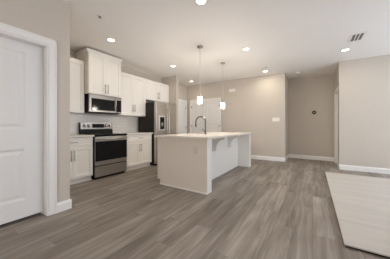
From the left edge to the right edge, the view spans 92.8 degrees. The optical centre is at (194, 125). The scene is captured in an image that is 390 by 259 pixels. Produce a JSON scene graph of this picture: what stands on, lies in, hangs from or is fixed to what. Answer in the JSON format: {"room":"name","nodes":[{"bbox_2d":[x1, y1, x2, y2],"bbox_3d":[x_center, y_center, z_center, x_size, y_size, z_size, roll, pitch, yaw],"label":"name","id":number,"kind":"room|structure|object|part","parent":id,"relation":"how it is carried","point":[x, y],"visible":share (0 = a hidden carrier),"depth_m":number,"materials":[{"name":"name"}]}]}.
{"room":"kitchen","nodes":[
{"label":"kitchen","id":0,"kind":"room"},
{"bbox_2d":[0,0,69,202],"bbox_3d":[-3.276,-0.268,1.486,1.634,2.743,3.402,0,0,32],"label":"wall","id":1,"kind":"structure","parent":0,"point":[50,19],"depth_m":2.37,"materials":[{"name":"beige paint"}]},
{"bbox_2d":[0,22,56,225],"bbox_3d":[-2.090,0.015,1.972,0.190,2.178,1.000,0,0,32],"label":"door","id":2,"kind":"structure","parent":1,"relation":"in","point":[28,62],"depth_m":2.18,"materials":[{"name":"white paint"}]},
{"bbox_2d":[57,199,71,212],"bbox_3d":[-2.132,1.042,2.689,1.020,0.125,0.177,0,0,32],"label":"baseboard","id":3,"kind":"structure","parent":1,"relation":"attached to","point":[67,204],"depth_m":2.42,"materials":[{"name":"white wood"}]},
{"bbox_2d":[70,49,186,133],"bbox_3d":[-1.780,-0.268,5.505,0.158,2.743,5.228,0,0,32],"label":"wall","id":4,"kind":"structure","parent":0,"point":[120,124],"depth_m":4.97,"materials":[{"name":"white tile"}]},
{"bbox_2d":[70,57,83,113],"bbox_3d":[-2.649,-0.816,3.648,0.377,1.087,0.766,0,0,32],"label":"upper cabinet","id":5,"kind":"object","parent":4,"relation":"attached to","point":[76,66],"visible":0.2,"depth_m":3.77,"materials":[{"name":"white paint"}]},
{"bbox_2d":[75,48,122,97],"bbox_3d":[-2.174,-1.141,4.262,0.522,0.919,0.836,0,0,32],"label":"upper cabinet","id":6,"kind":"object","parent":4,"relation":"attached to","point":[102,71],"visible":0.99,"depth_m":4.05,"materials":[{"name":"white paint"}]},
{"bbox_3d":[-2.095,-1.105,3.985,0.020,0.837,0.380,0,0,32],"label":"door","id":7,"kind":"part","parent":6,"relation":"part of","materials":[{"name":"white paint"}]},
{"bbox_3d":[-2.184,-1.568,4.269,0.498,0.064,0.836,0,0,32],"label":"crown moulding","id":8,"kind":"part","parent":6,"relation":"part of","materials":[{"name":"white paint"}]},
{"bbox_2d":[84,93,120,114],"bbox_3d":[-2.164,-0.485,4.297,0.484,0.388,0.775,0,0,32],"label":"microwave","id":9,"kind":"object","parent":6,"relation":"attached to","point":[93,103],"visible":0.96,"depth_m":4.11,"materials":[{"name":"silver metal"}]},
{"bbox_3d":[-2.055,-0.491,4.136,0.041,0.376,0.620,0,0,32],"label":"door","id":10,"kind":"part","parent":9,"relation":"part of","materials":[{"name":"silver metal"}]},
{"bbox_3d":[-1.889,-1.105,4.309,0.020,0.837,0.380,0,0,32],"label":"door","id":11,"kind":"part","parent":6,"relation":"part of","materials":[{"name":"white paint"}]},
{"bbox_2d":[112,72,145,116],"bbox_3d":[-1.772,-0.816,5.032,0.377,1.087,0.874,0,0,32],"label":"upper cabinet","id":12,"kind":"object","parent":4,"relation":"attached to","point":[133,88],"visible":0.84,"depth_m":4.93,"materials":[{"name":"white paint"}]},
{"bbox_3d":[-1.768,-0.803,4.772,0.020,1.051,0.432,0,0,32],"label":"door","id":13,"kind":"part","parent":12,"relation":"part of","materials":[{"name":"white paint"}]},
{"bbox_3d":[-1.535,-0.803,5.139,0.020,1.051,0.432,0,0,32],"label":"door","id":14,"kind":"part","parent":12,"relation":"part of","materials":[{"name":"white paint"}]},
{"bbox_2d":[146,79,168,102],"bbox_3d":[-1.266,-1.060,5.830,0.377,0.597,1.008,0,0,32],"label":"upper cabinet","id":15,"kind":"object","parent":4,"relation":"attached to","point":[155,91],"visible":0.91,"depth_m":5.72,"materials":[{"name":"white paint"}]},
{"bbox_3d":[-1.280,-1.048,5.542,0.020,0.561,0.498,0,0,32],"label":"door","id":16,"kind":"part","parent":15,"relation":"part of","materials":[{"name":"white paint"}]},
{"bbox_3d":[-1.011,-1.048,5.965,0.020,0.561,0.498,0,0,32],"label":"door","id":17,"kind":"part","parent":15,"relation":"part of","materials":[{"name":"white paint"}]},
{"bbox_2d":[178,99,186,133],"bbox_3d":[-0.580,0.033,7.235,0.032,2.143,0.926,0,0,32],"label":"door","id":18,"kind":"structure","parent":4,"relation":"in","point":[182,104],"depth_m":7.38,"materials":[{"name":"white paint"}]},
{"bbox_2d":[161,75,177,133],"bbox_3d":[-0.851,-0.268,6.243,0.638,2.743,0.125,0,0,32],"label":"wall","id":19,"kind":"structure","parent":0,"point":[172,81],"depth_m":6.08,"materials":[{"name":"beige paint"}]},
{"bbox_2d":[0,158,389,258],"bbox_3d":[1.009,1.154,2.320,8.280,0.100,9.700,0,0,32],"label":"floor","id":20,"kind":"structure","parent":0,"point":[267,209],"depth_m":2.14,"materials":[{"name":"grey wood"}]},
{"bbox_2d":[70,137,92,184],"bbox_3d":[-2.542,0.660,3.549,0.663,0.888,0.864,0,0,32],"label":"base cabinet","id":21,"kind":"object","parent":20,"relation":"on","point":[81,148],"visible":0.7,"depth_m":3.58,"materials":[{"name":"white paint"}]},
{"bbox_3d":[-2.377,0.697,3.276,0.020,0.591,0.376,0,0,32],"label":"door","id":22,"kind":"part","parent":21,"relation":"part of","materials":[{"name":"white paint"}]},
{"bbox_3d":[-2.276,0.309,3.437,0.020,0.160,0.756,0,0,32],"label":"drawer","id":23,"kind":"part","parent":21,"relation":"part of","materials":[{"name":"white paint"}]},
{"bbox_2d":[70,134,93,137],"bbox_3d":[-2.536,0.199,3.548,0.659,0.033,0.871,0,0,32],"label":"countertop","id":24,"kind":"structure","parent":21,"relation":"on","point":[71,135],"depth_m":3.57,"materials":[{"name":"beige stone"}]},
{"bbox_3d":[-2.174,0.697,3.597,0.020,0.591,0.376,0,0,32],"label":"door","id":25,"kind":"part","parent":21,"relation":"part of","materials":[{"name":"white paint"}]},
{"bbox_2d":[79,122,127,179],"bbox_3d":[-2.060,0.514,4.228,0.716,1.180,0.770,0,0,32],"label":"range","id":26,"kind":"object","parent":20,"relation":"on","point":[109,148],"visible":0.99,"depth_m":4.08,"materials":[{"name":"silver metal"}]},
{"bbox_3d":[-2.329,-0.002,4.398,0.081,0.148,0.764,0,0,32],"label":"control panel","id":27,"kind":"part","parent":26,"relation":"part of","materials":[{"name":"silver metal"}]},
{"bbox_2d":[84,133,126,136],"bbox_3d":[-2.059,0.197,4.228,0.594,0.041,0.770,0,0,32],"label":"cooktop","id":28,"kind":"object","parent":26,"relation":"in","point":[95,134],"depth_m":4.13,"materials":[{"name":"black glass"}]},
{"bbox_3d":[-1.826,0.946,4.080,0.030,0.207,0.758,0,0,32],"label":"storage drawer","id":29,"kind":"part","parent":26,"relation":"part of","materials":[{"name":"silver metal"}]},
{"bbox_3d":[-1.826,0.522,4.080,0.030,0.593,0.758,0,0,32],"label":"oven door","id":30,"kind":"part","parent":26,"relation":"part of","materials":[{"name":"black glass"}]},
{"bbox_3d":[-1.811,0.524,4.070,0.006,0.410,0.752,0,0,32],"label":"oven glass","id":31,"kind":"part","parent":26,"relation":"part of","materials":[{"name":"black glass"}]},
{"bbox_3d":[-1.786,0.274,4.054,0.066,0.028,0.704,0,0,32],"label":"handle","id":32,"kind":"part","parent":26,"relation":"part of","materials":[{"name":"silver metal"}]},
{"bbox_2d":[124,134,151,171],"bbox_3d":[-1.663,0.660,4.936,0.663,0.888,0.822,0,0,32],"label":"base cabinet","id":33,"kind":"object","parent":20,"relation":"on","point":[139,146],"visible":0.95,"depth_m":4.76,"materials":[{"name":"white paint"}]},
{"bbox_3d":[-1.530,0.697,4.612,0.020,0.591,0.404,0,0,32],"label":"door","id":34,"kind":"part","parent":33,"relation":"part of","materials":[{"name":"white paint"}]},
{"bbox_2d":[126,132,152,134],"bbox_3d":[-1.655,0.199,4.938,0.659,0.033,0.846,0,0,32],"label":"countertop","id":35,"kind":"structure","parent":33,"relation":"on","point":[128,133],"depth_m":4.95,"materials":[{"name":"beige stone"}]},
{"bbox_3d":[-1.422,0.309,4.784,0.020,0.160,0.810,0,0,32],"label":"drawer","id":36,"kind":"part","parent":33,"relation":"part of","materials":[{"name":"white paint"}]},
{"bbox_3d":[-1.313,0.697,4.955,0.020,0.591,0.404,0,0,32],"label":"door","id":37,"kind":"part","parent":33,"relation":"part of","materials":[{"name":"white paint"}]},
{"bbox_2d":[138,101,175,165],"bbox_3d":[-1.101,0.212,5.631,0.791,1.783,0.890,0,0,32],"label":"refrigerator","id":38,"kind":"object","parent":20,"relation":"on","point":[159,118],"visible":0.69,"depth_m":5.26,"materials":[{"name":"silver metal"}]},
{"bbox_3d":[-0.980,0.182,5.289,0.078,1.723,0.441,0,0,32],"label":"door","id":39,"kind":"part","parent":38,"relation":"part of","materials":[{"name":"silver metal"}]},
{"bbox_3d":[-0.739,0.182,5.668,0.078,1.723,0.441,0,0,32],"label":"door","id":40,"kind":"part","parent":38,"relation":"part of","materials":[{"name":"silver metal"}]},
{"bbox_2d":[158,134,250,194],"bbox_3d":[0.385,0.659,4.318,1.123,0.889,2.493,0,0,32],"label":"kitchen island","id":41,"kind":"object","parent":20,"relation":"on","point":[192,165],"visible":0.79,"depth_m":3.36,"materials":[{"name":"beige paint"}]},
{"bbox_3d":[-0.226,0.659,3.331,1.075,0.889,0.145,0,0,32],"label":"panel","id":42,"kind":"part","parent":41,"relation":"part of","materials":[{"name":"beige paint"}]},
{"bbox_3d":[-0.235,1.091,3.243,1.015,0.026,0.012,0,0,32],"label":"shoe moulding","id":43,"kind":"part","parent":41,"relation":"part of","materials":[{"name":"white wood"}]},
{"bbox_2d":[154,132,251,138],"bbox_3d":[0.394,0.197,4.320,1.170,0.034,2.550,0,0,32],"label":"island countertop","id":44,"kind":"structure","parent":41,"relation":"on","point":[209,135],"depth_m":3.49,"materials":[{"name":"beige stone"}]},
{"bbox_2d":[195,116,205,133],"bbox_3d":[0.118,-0.021,4.143,0.296,0.401,0.106,0,0,32],"label":"faucet","id":45,"kind":"object","parent":44,"relation":"on","point":[199,116],"visible":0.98,"depth_m":4.12,"materials":[{"name":"grey metal"}]},
{"bbox_3d":[0.233,0.659,3.040,0.012,0.889,0.153,0,0,32],"label":"wing trim","id":46,"kind":"part","parent":41,"relation":"part of","materials":[{"name":"white paint"}]},
{"bbox_3d":[0.593,0.659,4.194,0.012,0.889,2.178,0,0,32],"label":"panel","id":47,"kind":"part","parent":41,"relation":"part of","materials":[{"name":"white paint"}]},
{"bbox_2d":[325,172,389,258],"bbox_3d":[3.248,1.089,2.364,2.465,0.030,3.154,0,0,32],"label":"area rug","id":48,"kind":"object","parent":20,"relation":"on","point":[361,203],"visible":1,"depth_m":2.36,"materials":[{"name":"beige fabric"}]},
{"bbox_2d":[64,0,389,85],"bbox_3d":[1.009,-1.689,2.320,8.280,0.100,9.700,0,0,32],"label":"ceiling","id":49,"kind":"structure","parent":0,"point":[288,37],"depth_m":3.29,"materials":[{"name":"paint"}]},
{"bbox_2d":[106,38,115,41],"bbox_3d":[-1.603,-1.635,3.540,0.168,0.007,0.168,0,0,32],"label":"recessed light","id":50,"kind":"object","parent":49,"relation":"in","point":[107,39],"visible":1,"depth_m":3.54,"materials":[{"name":"white plastic"}]},
{"bbox_2d":[195,0,206,5],"bbox_3d":[0.080,-1.635,2.436,0.168,0.007,0.168,0,0,32],"label":"recessed light","id":51,"kind":"object","parent":49,"relation":"in","point":[198,2],"visible":1,"depth_m":2.46,"materials":[{"name":"white plastic"}]},
{"bbox_2d":[348,31,366,42],"bbox_3d":[2.987,-1.633,3.423,0.220,0.009,0.380,0,0,32],"label":"ceiling vent","id":52,"kind":"object","parent":49,"relation":"in","point":[358,36],"visible":1,"depth_m":3.40,"materials":[{"name":"white plastic"}]},
{"bbox_2d":[187,73,287,157],"bbox_3d":[1.400,-0.268,7.111,3.810,2.743,0.890,0,0,32],"label":"wall","id":53,"kind":"structure","parent":0,"point":[255,101],"depth_m":6.23,"materials":[{"name":"beige paint"}]},
{"bbox_2d":[190,97,220,132],"bbox_3d":[0.371,0.025,7.193,1.391,2.158,0.072,0,0,32],"label":"door","id":54,"kind":"structure","parent":53,"relation":"in","point":[210,108],"depth_m":7.17,"materials":[{"name":"white paint"}]},
{"bbox_2d":[288,73,333,156],"bbox_3d":[3.831,-0.268,6.185,1.528,2.743,0.150,0,0,32],"label":"wall","id":55,"kind":"structure","parent":0,"point":[309,134],"depth_m":6.10,"materials":[{"name":"beige paint"}]},
{"bbox_2d":[334,54,389,168],"bbox_3d":[5.287,-0.268,4.448,3.032,2.743,1.225,0,0,32],"label":"wall","id":56,"kind":"structure","parent":0,"point":[363,83],"depth_m":4.48,"materials":[{"name":"beige paint"}]},
{"bbox_2d":[251,154,389,173],"bbox_3d":[3.848,1.042,5.351,6.430,0.125,1.241,0,0,32],"label":"baseboard","id":57,"kind":"structure","parent":56,"relation":"attached to","point":[340,166],"depth_m":5.77,"materials":[{"name":"white wood"}]},
{"bbox_2d":[334,86,338,163],"bbox_3d":[4.002,0.033,5.159,0.140,2.143,0.926,0,0,32],"label":"door","id":58,"kind":"structure","parent":56,"relation":"in","point":[336,92],"depth_m":5.48,"materials":[{"name":"white paint"}]}
]}

